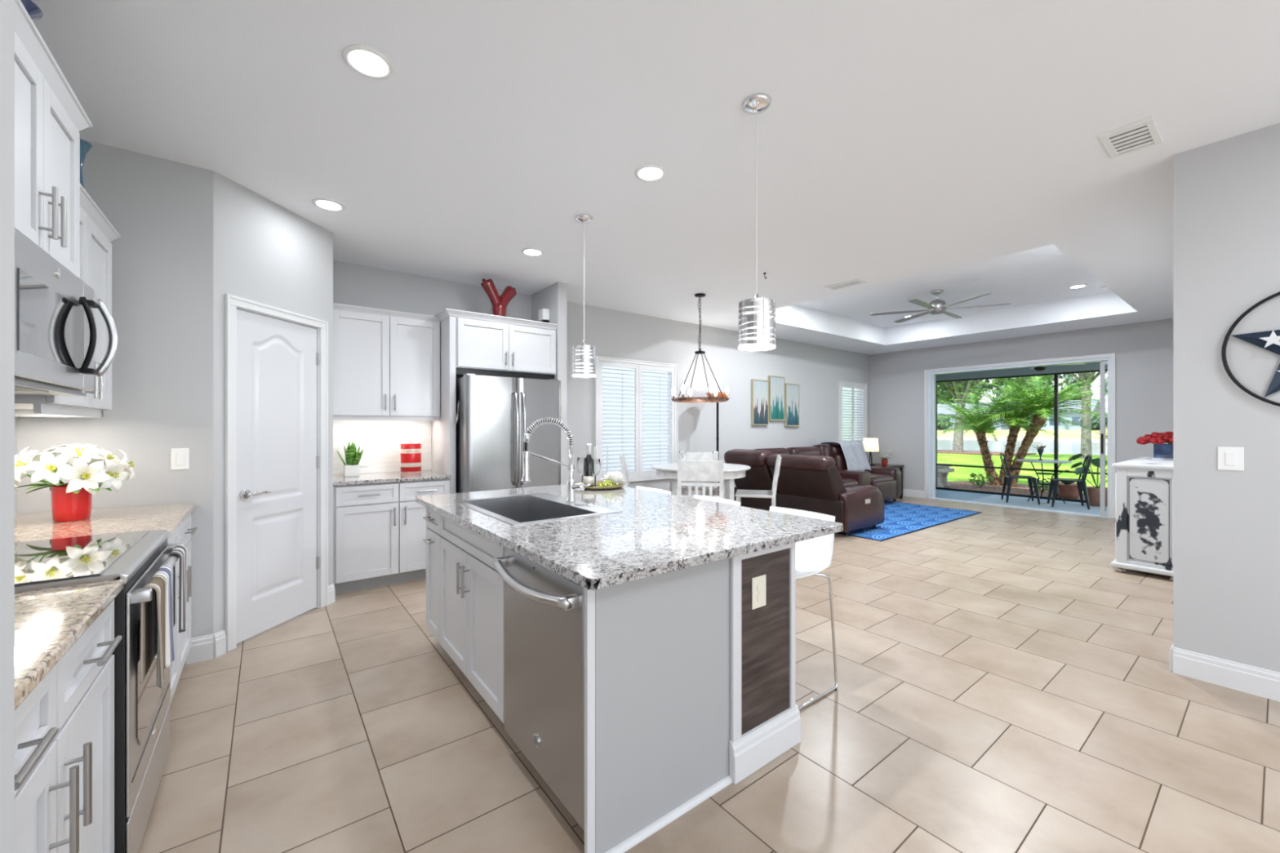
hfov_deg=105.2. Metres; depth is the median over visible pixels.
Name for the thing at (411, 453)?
canister
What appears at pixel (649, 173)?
recessed light
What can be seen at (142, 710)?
range
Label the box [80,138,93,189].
vase
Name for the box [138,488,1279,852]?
floor
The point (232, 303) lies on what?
trim
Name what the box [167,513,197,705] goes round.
base cabinet
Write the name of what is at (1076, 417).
house
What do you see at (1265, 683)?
baseboard
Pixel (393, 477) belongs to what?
countertop
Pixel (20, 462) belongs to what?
flower
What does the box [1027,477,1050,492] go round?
bush
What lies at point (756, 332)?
pendant lamp
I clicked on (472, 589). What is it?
base cabinet
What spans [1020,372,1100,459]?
tree
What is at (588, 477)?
wine bottle
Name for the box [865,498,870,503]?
switch
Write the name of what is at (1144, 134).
ceiling vent
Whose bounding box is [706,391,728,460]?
floor lamp
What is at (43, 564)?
cooktop
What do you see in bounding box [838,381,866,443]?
window
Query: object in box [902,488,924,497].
baseboard
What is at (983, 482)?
bush
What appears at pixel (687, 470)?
dining chair
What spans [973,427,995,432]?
bush
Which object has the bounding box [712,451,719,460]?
wine glass
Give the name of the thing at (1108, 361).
door
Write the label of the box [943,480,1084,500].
mulch
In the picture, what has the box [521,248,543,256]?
recessed light
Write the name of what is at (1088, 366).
beam
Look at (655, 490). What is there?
bar stool
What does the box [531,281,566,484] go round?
wall
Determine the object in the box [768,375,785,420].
framed painting
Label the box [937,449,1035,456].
mulch
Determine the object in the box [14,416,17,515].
wall
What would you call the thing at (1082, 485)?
patio chair
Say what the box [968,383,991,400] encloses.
tree
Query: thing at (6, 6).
wall
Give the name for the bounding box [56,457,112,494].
flower
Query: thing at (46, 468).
flower
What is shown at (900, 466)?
side table
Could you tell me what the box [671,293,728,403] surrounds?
chandelier
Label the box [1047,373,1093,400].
tree
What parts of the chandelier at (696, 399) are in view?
bulb, bulb, rod, rod, chain, rod, bulb, rod, bulb, bulb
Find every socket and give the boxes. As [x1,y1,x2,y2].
[361,455,365,463]
[756,582,762,601]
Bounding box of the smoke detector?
[1101,285,1108,289]
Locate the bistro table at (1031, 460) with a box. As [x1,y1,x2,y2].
[1017,458,1072,503]
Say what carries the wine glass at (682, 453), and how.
on the dining table at (731, 472)
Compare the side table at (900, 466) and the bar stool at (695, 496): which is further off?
the side table at (900, 466)
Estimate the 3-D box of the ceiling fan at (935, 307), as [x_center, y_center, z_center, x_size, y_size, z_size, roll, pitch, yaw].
[3.874,-1.627,6.383,1.580,0.295,1.404,0,0,21]
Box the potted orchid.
[879,450,893,466]
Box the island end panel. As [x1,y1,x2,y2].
[595,558,732,852]
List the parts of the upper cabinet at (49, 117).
door, handle, crown molding, handle, door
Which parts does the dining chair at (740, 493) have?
seat, post, post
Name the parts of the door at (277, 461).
handle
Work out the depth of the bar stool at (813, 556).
2.45 m
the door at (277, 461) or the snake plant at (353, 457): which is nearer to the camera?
the door at (277, 461)
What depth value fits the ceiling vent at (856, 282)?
5.01 m
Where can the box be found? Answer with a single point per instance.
(544, 313)
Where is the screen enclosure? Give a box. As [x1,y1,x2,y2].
[935,369,1100,502]
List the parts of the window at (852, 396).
shutter panel, pane, shutter panel, sash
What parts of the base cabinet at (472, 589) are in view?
door, handle, handle, drawer, door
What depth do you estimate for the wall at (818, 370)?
6.84 m
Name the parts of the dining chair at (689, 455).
seat, rail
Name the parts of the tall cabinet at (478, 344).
panel, door, crown molding, gap panel, handle, handle, door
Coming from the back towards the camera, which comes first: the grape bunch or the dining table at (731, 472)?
the dining table at (731, 472)
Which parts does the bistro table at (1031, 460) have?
leg, leg, leg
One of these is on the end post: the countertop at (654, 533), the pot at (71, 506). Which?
the countertop at (654, 533)
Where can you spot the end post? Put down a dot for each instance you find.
(765, 718)
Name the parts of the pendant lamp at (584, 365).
lamp shade, glass, cord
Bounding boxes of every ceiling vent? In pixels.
[824,279,866,290]
[1097,116,1163,159]
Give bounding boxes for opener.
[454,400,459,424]
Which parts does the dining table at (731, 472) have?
leg, leg, leg, leg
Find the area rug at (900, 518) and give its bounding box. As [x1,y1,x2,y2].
[836,500,982,541]
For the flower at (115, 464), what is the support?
on the lilies
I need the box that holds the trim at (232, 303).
[224,293,328,652]
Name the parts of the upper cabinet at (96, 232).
door, handle, handle, door, crown molding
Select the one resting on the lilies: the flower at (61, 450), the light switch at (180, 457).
the flower at (61, 450)
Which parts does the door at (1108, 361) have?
handle, sliding panel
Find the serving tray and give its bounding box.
[575,480,626,489]
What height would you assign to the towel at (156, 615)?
0.310 m
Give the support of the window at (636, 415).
in the wall at (818, 370)
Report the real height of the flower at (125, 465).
0.162 m
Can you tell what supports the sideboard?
on the floor
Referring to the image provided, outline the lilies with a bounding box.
[14,443,135,522]
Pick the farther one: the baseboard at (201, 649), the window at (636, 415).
the window at (636, 415)
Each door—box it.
[236,309,319,643]
[924,353,1115,518]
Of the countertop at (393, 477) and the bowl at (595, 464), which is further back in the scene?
the countertop at (393, 477)
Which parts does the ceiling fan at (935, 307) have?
blade, blade, blade, motor, blade, blade, blade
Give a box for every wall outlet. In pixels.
[359,453,368,466]
[751,574,765,609]
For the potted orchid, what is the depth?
8.98 m
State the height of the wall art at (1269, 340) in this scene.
0.601 m
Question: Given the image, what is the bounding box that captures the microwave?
[14,226,118,396]
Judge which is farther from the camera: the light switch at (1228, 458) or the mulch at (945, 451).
the mulch at (945, 451)
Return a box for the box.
[538,308,549,322]
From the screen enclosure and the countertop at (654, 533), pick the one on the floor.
the screen enclosure
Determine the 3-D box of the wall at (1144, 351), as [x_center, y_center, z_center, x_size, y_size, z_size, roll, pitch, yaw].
[6.185,-0.074,8.012,0.150,2.780,4.850,0,0,-37]
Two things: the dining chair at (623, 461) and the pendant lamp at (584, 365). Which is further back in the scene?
the dining chair at (623, 461)
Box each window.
[594,355,678,482]
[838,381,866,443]
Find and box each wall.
[0,0,14,852]
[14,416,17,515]
[17,139,213,663]
[213,170,333,633]
[333,260,870,495]
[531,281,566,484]
[870,318,1173,490]
[1173,142,1213,656]
[1213,123,1279,672]
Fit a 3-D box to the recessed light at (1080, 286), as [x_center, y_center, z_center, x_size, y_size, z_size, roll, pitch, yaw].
[5.514,-1.770,6.162,0.184,0.008,0.184,0,0,-37]
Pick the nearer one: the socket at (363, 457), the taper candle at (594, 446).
the taper candle at (594, 446)
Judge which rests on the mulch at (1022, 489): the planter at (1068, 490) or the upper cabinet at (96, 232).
the planter at (1068, 490)
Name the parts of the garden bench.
leg, leg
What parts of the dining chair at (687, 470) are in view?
post, rail, rail, post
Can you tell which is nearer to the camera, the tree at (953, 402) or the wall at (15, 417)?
the wall at (15, 417)
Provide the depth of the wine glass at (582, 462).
3.36 m
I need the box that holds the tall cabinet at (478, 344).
[431,308,558,493]
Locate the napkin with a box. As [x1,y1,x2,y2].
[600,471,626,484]
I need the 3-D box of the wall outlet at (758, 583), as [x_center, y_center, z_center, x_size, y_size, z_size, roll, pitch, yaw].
[0.466,0.644,1.913,0.082,0.122,0.008,0,0,-37]
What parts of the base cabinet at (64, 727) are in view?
drawer, door, handle, handle, handle, door, drawer, handle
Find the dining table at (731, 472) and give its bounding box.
[651,462,751,500]
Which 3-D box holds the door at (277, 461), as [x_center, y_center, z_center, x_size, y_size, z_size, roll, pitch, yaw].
[-2.366,0.296,3.243,0.116,2.015,0.642,0,0,8]
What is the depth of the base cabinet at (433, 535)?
2.87 m
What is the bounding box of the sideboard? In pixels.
[1111,457,1173,580]
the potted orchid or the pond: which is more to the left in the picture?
the potted orchid
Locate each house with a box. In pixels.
[937,402,1013,429]
[1022,400,1100,430]
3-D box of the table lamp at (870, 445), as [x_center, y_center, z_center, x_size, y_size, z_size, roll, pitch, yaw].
[4.363,0.466,9.257,0.292,0.511,0.292,0,0,-37]
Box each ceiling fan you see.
[870,289,1010,323]
[1030,363,1085,370]
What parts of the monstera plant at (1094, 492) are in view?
pot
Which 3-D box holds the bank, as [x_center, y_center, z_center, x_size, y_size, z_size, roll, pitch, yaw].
[85.840,1.316,128.248,148.000,2.000,420.000,0,0,-37]
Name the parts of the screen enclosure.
post, rail, post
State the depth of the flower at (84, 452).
2.24 m
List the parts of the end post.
molding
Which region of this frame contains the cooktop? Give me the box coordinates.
[14,529,164,592]
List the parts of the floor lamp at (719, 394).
lamp shade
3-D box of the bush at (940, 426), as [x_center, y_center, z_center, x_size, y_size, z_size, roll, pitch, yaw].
[56.679,-0.835,92.277,4.229,3.072,4.489,0,0,-37]
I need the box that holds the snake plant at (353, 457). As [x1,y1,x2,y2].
[337,440,363,476]
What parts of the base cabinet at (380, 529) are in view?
drawer, door, handle, handle, handle, door, drawer, handle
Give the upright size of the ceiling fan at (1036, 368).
0.340 m
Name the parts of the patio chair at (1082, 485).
leg, leg, seat, leg, backrest, leg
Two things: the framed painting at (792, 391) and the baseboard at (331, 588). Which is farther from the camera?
the framed painting at (792, 391)
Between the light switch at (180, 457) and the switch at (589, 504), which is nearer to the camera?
the switch at (589, 504)
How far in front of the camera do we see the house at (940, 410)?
95.56 m
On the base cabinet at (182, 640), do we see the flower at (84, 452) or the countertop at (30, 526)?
the countertop at (30, 526)
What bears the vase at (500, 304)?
on the tall cabinet at (478, 344)
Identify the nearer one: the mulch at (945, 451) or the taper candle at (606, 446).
the taper candle at (606, 446)
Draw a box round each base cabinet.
[14,599,122,852]
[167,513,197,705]
[333,479,449,594]
[422,507,441,643]
[440,514,504,723]
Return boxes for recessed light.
[311,198,345,211]
[342,44,394,79]
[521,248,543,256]
[634,164,666,182]
[1067,284,1087,288]
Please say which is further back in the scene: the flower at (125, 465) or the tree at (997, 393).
the tree at (997, 393)
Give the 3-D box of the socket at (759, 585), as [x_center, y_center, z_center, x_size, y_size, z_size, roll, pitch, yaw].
[0.468,0.644,1.911,0.034,0.074,0.003,0,0,-37]
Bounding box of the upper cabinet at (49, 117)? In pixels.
[14,0,92,278]
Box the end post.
[728,542,800,784]
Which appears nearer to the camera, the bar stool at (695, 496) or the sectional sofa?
the bar stool at (695, 496)
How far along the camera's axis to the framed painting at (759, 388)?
7.74 m
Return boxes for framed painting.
[751,379,768,425]
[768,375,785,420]
[783,382,799,426]
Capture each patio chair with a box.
[999,452,1040,504]
[1047,454,1091,509]
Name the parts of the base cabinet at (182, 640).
drawer, door, handle, drawer, door, handle, handle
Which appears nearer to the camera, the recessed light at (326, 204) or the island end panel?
the island end panel
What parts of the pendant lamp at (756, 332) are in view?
glass, cord, lamp shade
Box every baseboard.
[185,629,226,664]
[328,583,334,604]
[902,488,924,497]
[1168,644,1173,671]
[1173,646,1279,702]
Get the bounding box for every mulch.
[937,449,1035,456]
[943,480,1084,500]
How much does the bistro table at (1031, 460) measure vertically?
0.730 m
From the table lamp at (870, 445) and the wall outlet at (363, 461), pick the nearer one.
the wall outlet at (363, 461)
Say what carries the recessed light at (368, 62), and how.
in the ceiling
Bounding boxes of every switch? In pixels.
[170,448,189,470]
[586,502,594,506]
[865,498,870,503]
[1217,446,1244,471]
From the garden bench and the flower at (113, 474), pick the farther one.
the garden bench
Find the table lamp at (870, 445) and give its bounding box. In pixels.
[862,438,879,465]
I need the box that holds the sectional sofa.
[724,444,902,534]
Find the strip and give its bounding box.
[584,587,595,852]
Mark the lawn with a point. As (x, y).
(960, 473)
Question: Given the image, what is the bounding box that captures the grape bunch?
[596,480,617,486]
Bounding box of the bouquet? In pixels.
[1136,431,1173,459]
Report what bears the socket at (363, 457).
attached to the wall outlet at (363, 461)
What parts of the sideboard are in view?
door, molding, panel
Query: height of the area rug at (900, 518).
0.010 m
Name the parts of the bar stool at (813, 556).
sled leg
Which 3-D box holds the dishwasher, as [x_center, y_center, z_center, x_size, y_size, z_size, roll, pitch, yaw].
[-0.154,0.887,1.877,0.680,0.858,0.629,0,0,-37]
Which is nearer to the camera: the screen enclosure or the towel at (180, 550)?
the towel at (180, 550)
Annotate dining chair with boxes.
[619,453,662,489]
[677,459,723,498]
[681,452,718,495]
[734,454,781,506]
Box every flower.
[14,446,38,483]
[14,453,27,493]
[25,451,73,485]
[30,444,66,462]
[49,443,106,462]
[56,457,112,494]
[59,452,99,467]
[87,447,125,471]
[92,458,128,491]
[118,448,135,481]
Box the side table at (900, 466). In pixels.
[870,463,904,496]
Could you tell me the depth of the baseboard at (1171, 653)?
2.64 m
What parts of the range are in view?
control panel, drawer, oven door, door handle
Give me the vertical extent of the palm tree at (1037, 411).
2.743 m
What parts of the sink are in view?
bowl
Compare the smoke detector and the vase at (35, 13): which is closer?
the vase at (35, 13)
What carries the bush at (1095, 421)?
on the bank
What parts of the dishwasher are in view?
handle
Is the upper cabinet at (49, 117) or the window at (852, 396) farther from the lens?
the window at (852, 396)
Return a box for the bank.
[937,427,1100,439]
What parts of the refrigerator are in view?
door, handle, handle, door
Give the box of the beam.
[935,361,1100,381]
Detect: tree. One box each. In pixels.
[937,375,1052,452]
[937,375,1100,486]
[937,379,984,404]
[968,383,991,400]
[991,375,1053,429]
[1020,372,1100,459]
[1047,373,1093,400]
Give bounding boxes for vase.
[20,0,43,21]
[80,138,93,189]
[480,278,516,316]
[1033,444,1046,460]
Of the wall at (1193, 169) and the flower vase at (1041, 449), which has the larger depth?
the flower vase at (1041, 449)
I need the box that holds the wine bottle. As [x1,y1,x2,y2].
[583,443,594,486]
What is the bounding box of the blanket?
[819,440,871,471]
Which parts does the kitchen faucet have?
support arm, lever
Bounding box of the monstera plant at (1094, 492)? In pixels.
[1053,453,1100,506]
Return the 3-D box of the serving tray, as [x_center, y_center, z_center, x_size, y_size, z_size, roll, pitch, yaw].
[-0.290,0.408,3.425,0.386,0.026,0.386,0,0,-37]
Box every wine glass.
[577,457,587,483]
[590,458,600,486]
[679,450,685,460]
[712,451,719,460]
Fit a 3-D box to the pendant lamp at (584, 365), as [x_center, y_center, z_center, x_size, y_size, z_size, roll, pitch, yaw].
[-0.391,-0.910,3.423,0.164,1.108,0.164,0,0,-37]
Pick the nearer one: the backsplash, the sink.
the sink
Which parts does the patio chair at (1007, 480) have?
leg, backrest, leg, seat, leg, leg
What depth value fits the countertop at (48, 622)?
1.06 m
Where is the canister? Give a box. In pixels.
[400,439,421,474]
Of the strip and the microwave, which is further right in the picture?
the strip
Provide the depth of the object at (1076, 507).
8.37 m
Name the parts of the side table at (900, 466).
leg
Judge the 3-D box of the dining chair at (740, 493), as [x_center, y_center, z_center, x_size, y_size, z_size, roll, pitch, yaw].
[1.289,0.814,5.337,0.476,1.005,0.436,0,0,14]
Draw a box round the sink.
[453,492,622,525]
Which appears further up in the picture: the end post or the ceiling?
the ceiling
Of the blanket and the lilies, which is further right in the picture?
the blanket
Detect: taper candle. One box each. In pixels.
[594,446,596,484]
[606,445,608,479]
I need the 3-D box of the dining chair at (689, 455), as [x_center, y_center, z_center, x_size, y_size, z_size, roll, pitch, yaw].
[0.733,0.814,5.935,0.436,1.005,0.476,0,0,7]
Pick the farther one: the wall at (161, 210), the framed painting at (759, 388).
the framed painting at (759, 388)
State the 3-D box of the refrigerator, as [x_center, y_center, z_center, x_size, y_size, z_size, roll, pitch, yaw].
[-1.330,0.425,4.732,0.915,1.782,0.899,0,0,-37]
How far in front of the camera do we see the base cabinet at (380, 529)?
3.98 m
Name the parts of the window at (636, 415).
shutter panel, pane, shutter panel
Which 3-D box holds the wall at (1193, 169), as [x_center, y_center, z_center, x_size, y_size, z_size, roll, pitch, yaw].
[5.227,-0.074,4.340,5.825,2.780,0.140,0,0,-37]
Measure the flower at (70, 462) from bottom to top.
0.148 m
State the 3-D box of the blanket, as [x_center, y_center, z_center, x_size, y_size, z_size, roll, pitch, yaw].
[3.648,0.509,8.694,0.744,0.537,0.570,0,0,-37]
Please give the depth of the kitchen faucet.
2.70 m
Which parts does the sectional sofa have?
backrest, backrest, backrest, seat, armrest, seat, armrest, panel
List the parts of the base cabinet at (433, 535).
handle, handle, drawer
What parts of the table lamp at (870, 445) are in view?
lamp shade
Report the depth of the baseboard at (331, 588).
3.66 m
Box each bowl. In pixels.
[577,457,587,475]
[590,458,600,475]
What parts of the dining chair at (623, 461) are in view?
rail, post, post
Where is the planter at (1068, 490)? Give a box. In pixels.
[1048,481,1079,498]
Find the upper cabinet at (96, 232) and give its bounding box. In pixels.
[14,183,120,417]
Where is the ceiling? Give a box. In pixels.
[31,0,1279,355]
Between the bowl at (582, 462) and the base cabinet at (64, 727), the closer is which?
the base cabinet at (64, 727)
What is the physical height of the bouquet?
0.284 m
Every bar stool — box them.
[635,486,671,494]
[693,494,740,506]
[768,506,838,711]
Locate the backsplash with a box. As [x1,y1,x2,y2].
[333,420,431,475]
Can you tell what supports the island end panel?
on the floor
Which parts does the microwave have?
door, control panel, handle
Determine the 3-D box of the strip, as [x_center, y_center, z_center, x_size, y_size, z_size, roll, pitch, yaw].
[-0.151,0.885,1.470,0.028,0.862,0.018,0,0,-37]
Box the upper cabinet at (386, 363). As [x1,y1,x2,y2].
[333,302,439,421]
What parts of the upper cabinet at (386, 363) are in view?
door, handle, crown molding, handle, door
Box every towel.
[139,564,174,689]
[168,545,186,632]
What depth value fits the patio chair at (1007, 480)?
8.56 m
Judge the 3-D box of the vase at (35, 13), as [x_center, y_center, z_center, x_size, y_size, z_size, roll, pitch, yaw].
[-2.072,-1.273,1.589,0.170,0.240,0.170,0,0,-37]
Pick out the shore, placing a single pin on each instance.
(938, 437)
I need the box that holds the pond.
[937,439,1100,454]
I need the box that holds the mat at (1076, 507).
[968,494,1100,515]
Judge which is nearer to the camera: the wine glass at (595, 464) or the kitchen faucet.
the kitchen faucet
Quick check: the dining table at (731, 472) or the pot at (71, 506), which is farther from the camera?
the dining table at (731, 472)
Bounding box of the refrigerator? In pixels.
[455,373,560,493]
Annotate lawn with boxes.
[937,449,1100,493]
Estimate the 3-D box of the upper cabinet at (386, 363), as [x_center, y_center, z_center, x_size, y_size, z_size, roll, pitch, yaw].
[-2.285,-0.539,4.382,0.880,0.960,0.358,0,0,-37]
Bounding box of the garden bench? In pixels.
[937,463,954,487]
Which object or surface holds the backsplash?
attached to the wall at (818, 370)
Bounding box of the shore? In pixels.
[937,436,1100,455]
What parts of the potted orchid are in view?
pot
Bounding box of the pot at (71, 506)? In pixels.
[50,485,92,522]
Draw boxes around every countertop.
[14,502,195,542]
[14,579,124,710]
[333,470,451,486]
[415,484,843,590]
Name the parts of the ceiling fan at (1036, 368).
lamp shade, blade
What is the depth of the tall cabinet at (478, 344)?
4.53 m
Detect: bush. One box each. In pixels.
[937,414,954,430]
[968,472,994,487]
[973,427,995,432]
[1018,416,1046,430]
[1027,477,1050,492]
[1078,410,1100,430]
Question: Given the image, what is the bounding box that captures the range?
[14,529,184,852]
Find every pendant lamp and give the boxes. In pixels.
[572,213,595,377]
[737,93,775,351]
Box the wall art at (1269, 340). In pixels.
[1221,291,1279,406]
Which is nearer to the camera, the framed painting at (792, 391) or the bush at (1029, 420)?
the framed painting at (792, 391)
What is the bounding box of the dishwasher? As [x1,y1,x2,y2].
[492,546,584,830]
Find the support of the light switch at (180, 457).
attached to the wall at (161, 210)
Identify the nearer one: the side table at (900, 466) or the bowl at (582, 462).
the bowl at (582, 462)
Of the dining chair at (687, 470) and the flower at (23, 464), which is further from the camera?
the dining chair at (687, 470)
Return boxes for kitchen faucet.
[520,417,591,502]
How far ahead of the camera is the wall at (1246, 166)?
2.44 m
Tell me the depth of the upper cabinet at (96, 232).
2.23 m
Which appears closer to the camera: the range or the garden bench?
the range
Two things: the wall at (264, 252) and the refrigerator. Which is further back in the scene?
the refrigerator
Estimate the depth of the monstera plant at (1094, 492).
8.17 m

